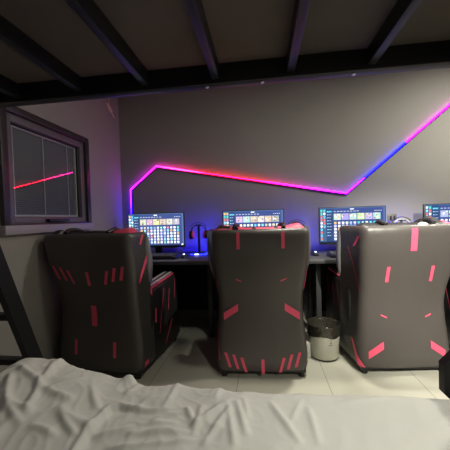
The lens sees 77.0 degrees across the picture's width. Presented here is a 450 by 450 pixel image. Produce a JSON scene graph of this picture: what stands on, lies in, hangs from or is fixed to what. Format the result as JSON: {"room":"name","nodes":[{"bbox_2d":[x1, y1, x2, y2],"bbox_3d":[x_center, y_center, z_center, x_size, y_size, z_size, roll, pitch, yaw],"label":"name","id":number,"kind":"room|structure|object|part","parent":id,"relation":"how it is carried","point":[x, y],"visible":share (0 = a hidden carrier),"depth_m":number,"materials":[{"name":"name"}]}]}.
{"room":"gaming bedroom","nodes":[
{"label":"gaming bedroom","id":0,"kind":"room"},
{"bbox_2d":[0,97,122,371],"bbox_3d":[-1.502,-0.203,1.565,0.150,2.660,3.530,-2,1,7],"label":"wall","id":1,"kind":"structure","parent":0,"point":[25,254],"depth_m":2.23,"materials":[{"name":"paint"}]},
{"bbox_2d":[0,107,92,235],"bbox_3d":[-1.386,-0.366,2.201,0.165,0.842,0.920,-2,1,7],"label":"window","id":2,"kind":"structure","parent":1,"relation":"in","point":[45,165],"depth_m":2.14,"materials":[{"name":"brown metal"}]},
{"bbox_3d":[-1.427,-0.364,1.911,0.005,0.602,0.006,-2,1,7],"label":"blind cord","id":3,"kind":"part","parent":2,"relation":"part of","materials":[{"name":"white fabric"}]},
{"bbox_3d":[-1.462,-0.371,2.216,0.006,0.746,0.830,-2,1,7],"label":"pane","id":4,"kind":"part","parent":2,"relation":"part of","materials":[{"name":"clear glass"}]},
{"bbox_3d":[-1.393,-0.372,2.178,0.005,0.602,0.006,-2,1,7],"label":"blind cord","id":5,"kind":"part","parent":2,"relation":"part of","materials":[{"name":"white fabric"}]},
{"bbox_3d":[-1.325,0.023,2.204,0.065,0.060,0.920,-2,1,7],"label":"sill","id":6,"kind":"part","parent":2,"relation":"part of","materials":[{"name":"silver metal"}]},
{"bbox_3d":[-1.310,-0.038,2.223,0.037,0.025,0.225,-2,1,7],"label":"handle","id":7,"kind":"part","parent":2,"relation":"part of","materials":[{"name":"black plastic"}]},
{"bbox_3d":[-1.359,-0.379,2.446,0.005,0.602,0.006,-2,1,7],"label":"blind cord","id":8,"kind":"part","parent":2,"relation":"part of","materials":[{"name":"white fabric"}]},
{"bbox_2d":[106,98,114,117],"bbox_3d":[-1.250,-1.380,3.076,0.024,0.388,0.163,-2,1,7],"label":"cable loop","id":9,"kind":"object","parent":1,"relation":"attached to","point":[107,104],"visible":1,"depth_m":3.05,"materials":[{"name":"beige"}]},
{"bbox_2d":[90,317,449,399],"bbox_3d":[1.048,1.108,1.273,5.210,0.100,3.830,-2,1,7],"label":"floor","id":10,"kind":"structure","parent":0,"point":[191,360],"depth_m":1.98,"materials":[{"name":"tile"}]},
{"bbox_2d":[44,227,179,378],"bbox_3d":[-0.866,0.548,2.329,0.802,1.082,0.822,-1,1,13],"label":"gaming chair","id":11,"kind":"object","parent":10,"relation":"on","point":[117,317],"visible":0.96,"depth_m":2.00,"materials":[{"name":"grey leather"}]},
{"bbox_3d":[-0.555,0.732,2.394,0.137,0.573,0.558,-1,1,13],"label":"armrest","id":12,"kind":"part","parent":11,"relation":"part of","materials":[{"name":"black leather"}]},
{"bbox_2d":[0,0,449,398],"bbox_3d":[-0.326,0.282,0.654,2.350,1.663,1.796,-2,1,7],"label":"bunk bed","id":13,"kind":"object","parent":10,"relation":"on","point":[52,51],"visible":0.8,"depth_m":0.82,"materials":[{"name":"black metal"}]},
{"bbox_3d":[-0.305,-0.508,0.983,2.350,0.100,0.040,-2,1,7],"label":"rail","id":14,"kind":"part","parent":13,"relation":"part of","materials":[{"name":"black metal"}]},
{"bbox_3d":[0.809,0.498,0.925,0.160,0.350,0.077,-2,1,7],"label":"gusset plate","id":15,"kind":"part","parent":13,"relation":"part of","materials":[{"name":"black metal"}]},
{"bbox_3d":[-0.360,0.771,0.411,2.180,0.130,1.180,-2,1,7],"label":"mattress","id":16,"kind":"object","parent":13,"relation":"on","visible":0},
{"bbox_2d":[0,358,449,449],"bbox_3d":[-0.334,0.714,0.397,2.203,0.427,1.368,-2,1,7],"label":"blanket","id":17,"kind":"object","parent":16,"relation":"on","point":[46,404],"visible":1,"depth_m":0.84,"materials":[{"name":"white fabric"}]},
{"bbox_2d":[151,250,336,336],"bbox_3d":[1.181,0.645,2.665,4.780,0.750,0.690,-2,1,7],"label":"desk","id":18,"kind":"object","parent":10,"relation":"on","point":[196,285],"visible":0.14,"depth_m":3.00,"materials":[{"name":"laminate"}]},
{"bbox_2d":[128,212,185,252],"bbox_3d":[-0.723,0.095,3.051,0.620,0.445,0.220,-2,1,7],"label":"monitor","id":19,"kind":"object","parent":18,"relation":"on","point":[162,229],"visible":0.78,"depth_m":2.99,"materials":[{"name":"black plastic"}]},
{"bbox_2d":[152,253,178,258],"bbox_3d":[-0.675,0.302,2.739,0.440,0.044,0.140,-2,1,7],"label":"keyboard","id":20,"kind":"object","parent":18,"relation":"on","point":[154,255],"visible":0.58,"depth_m":2.68,"materials":[{"name":"black plastic"}]},
{"bbox_2d":[190,225,206,254],"bbox_3d":[-0.271,0.153,2.944,0.160,0.306,0.128,-2,1,7],"label":"stand","id":21,"kind":"object","parent":18,"relation":"on","point":[199,252],"visible":0.91,"depth_m":2.94,"materials":[{"name":"black plastic"}]},
{"bbox_2d":[189,222,207,238],"bbox_3d":[-0.274,0.060,2.942,0.208,0.175,0.076,-2,1,7],"label":"headset","id":22,"kind":"object","parent":21,"relation":"hanging from","point":[205,232],"visible":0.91,"depth_m":2.92,"materials":[{"name":"black plastic"}]},
{"bbox_3d":[-0.136,0.701,2.690,0.044,0.715,0.060,-2,1,7],"label":"leg","id":23,"kind":"part","parent":18,"relation":"part of","materials":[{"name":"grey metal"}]},
{"bbox_3d":[-0.082,0.689,3.112,0.044,0.715,0.050,-2,1,7],"label":"leg","id":24,"kind":"part","parent":18,"relation":"part of","materials":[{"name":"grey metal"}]},
{"bbox_3d":[1.210,0.604,2.980,4.700,0.615,0.015,-2,1,7],"label":"modesty panel","id":25,"kind":"part","parent":18,"relation":"part of","materials":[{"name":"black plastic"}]},
{"bbox_2d":[222,209,283,226],"bbox_3d":[0.292,0.068,2.920,0.620,0.445,0.220,-2,1,7],"label":"monitor","id":26,"kind":"object","parent":18,"relation":"on","point":[265,217],"visible":0.34,"depth_m":2.86,"materials":[{"name":"black plastic"}]},
{"bbox_3d":[0.900,0.663,2.984,0.044,0.715,0.050,-2,1,7],"label":"leg","id":27,"kind":"part","parent":18,"relation":"part of","materials":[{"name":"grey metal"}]},
{"bbox_2d":[310,251,318,255],"bbox_3d":[0.827,0.261,2.624,0.064,0.040,0.120,-2,1,-10],"label":"computer mouse","id":28,"kind":"object","parent":18,"relation":"on","point":[313,253],"visible":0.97,"depth_m":2.59,"materials":[{"name":"black plastic"}]},
{"bbox_3d":[0.845,0.675,2.563,0.044,0.715,0.060,-2,1,7],"label":"leg","id":29,"kind":"part","parent":18,"relation":"part of","materials":[{"name":"grey metal"}]},
{"bbox_2d":[327,251,335,257],"bbox_3d":[1.136,0.254,2.483,0.440,0.044,0.140,-2,1,5],"label":"keyboard","id":30,"kind":"object","parent":18,"relation":"on","point":[332,254],"visible":0.09,"depth_m":2.48,"materials":[{"name":"black plastic"}]},
{"bbox_2d":[318,205,385,244],"bbox_3d":[1.240,0.042,2.797,0.620,0.445,0.220,-2,1,7],"label":"monitor","id":31,"kind":"object","parent":18,"relation":"on","point":[330,219],"visible":0.51,"depth_m":2.75,"materials":[{"name":"black plastic"}]},
{"bbox_2d":[423,203,449,221],"bbox_3d":[2.186,0.017,2.674,0.620,0.445,0.220,-2,1,7],"label":"monitor","id":32,"kind":"object","parent":18,"relation":"on","point":[439,211],"visible":0.35,"depth_m":2.64,"materials":[{"name":"black plastic"}]},
{"bbox_2d":[207,222,310,376],"bbox_3d":[0.269,0.516,2.253,0.779,1.082,0.821,-2,1,4],"label":"gaming chair","id":33,"kind":"object","parent":10,"relation":"on","point":[259,274],"visible":1,"depth_m":1.94,"materials":[{"name":"grey leather"}]},
{"bbox_3d":[0.027,0.714,2.405,0.124,0.573,0.558,-2,1,4],"label":"armrest","id":34,"kind":"part","parent":33,"relation":"part of","materials":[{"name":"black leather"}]},
{"bbox_2d":[304,327,310,357],"bbox_3d":[0.717,0.975,2.521,0.033,0.125,0.618,-1,1,12],"label":"power adapter","id":35,"kind":"object","parent":10,"relation":"on","point":[307,342],"visible":0.8,"depth_m":2.22,"materials":[{"name":"white plastic"}]},
{"bbox_2d":[307,317,340,361],"bbox_3d":[0.786,0.908,2.259,0.257,0.267,0.259,-2,1,7],"label":"waste bin","id":36,"kind":"object","parent":10,"relation":"on","point":[324,333],"visible":0.98,"depth_m":2.17,"materials":[{"name":"beige plastic"}]},
{"bbox_2d":[326,218,449,373],"bbox_3d":[1.243,0.487,2.244,0.779,1.082,0.825,-2,1,1],"label":"gaming chair","id":37,"kind":"object","parent":10,"relation":"on","point":[386,288],"visible":0.94,"depth_m":1.94,"materials":[{"name":"grey leather"}]},
{"bbox_3d":[0.994,0.686,2.385,0.124,0.573,0.558,-2,1,1],"label":"armrest","id":38,"kind":"part","parent":37,"relation":"part of","materials":[{"name":"black leather"}]},
{"bbox_2d":[419,216,439,221],"bbox_3d":[1.422,-0.038,1.976,0.178,0.056,0.124,-2,1,7],"label":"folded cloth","id":39,"kind":"object","parent":37,"relation":"on","point":[433,218],"visible":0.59,"depth_m":1.95,"materials":[{"name":"grey fabric"}]},
{"bbox_2d":[444,277,449,344],"bbox_3d":[2.102,0.463,2.192,0.779,1.082,0.822,-2,1,5],"label":"gaming chair","id":40,"kind":"object","parent":10,"relation":"on","point":[447,291],"visible":0.02,"depth_m":2.28,"materials":[{"name":"grey leather"}]},
{"bbox_2d":[118,68,449,318],"bbox_3d":[1.242,-0.322,3.063,5.210,2.660,0.150,-2,1,7],"label":"wall","id":41,"kind":"structure","parent":0,"point":[330,133],"depth_m":3.05,"materials":[{"name":"paint"}]},
{"bbox_2d":[130,104,449,213],"bbox_3d":[0.609,-0.641,3.050,3.463,1.136,0.020,-2,1,7],"label":"led strip","id":42,"kind":"object","parent":41,"relation":"attached to","point":[448,105],"visible":0.98,"depth_m":3.03,"materials":[{"name":"pink plastic"}]},
{"bbox_2d":[388,214,396,221],"bbox_3d":[1.730,-0.073,2.925,0.086,0.086,0.013,-2,1,7],"label":"wall socket","id":43,"kind":"object","parent":41,"relation":"attached to","point":[391,217],"visible":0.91,"depth_m":2.92,"materials":[{"name":"white plastic"}]}
]}

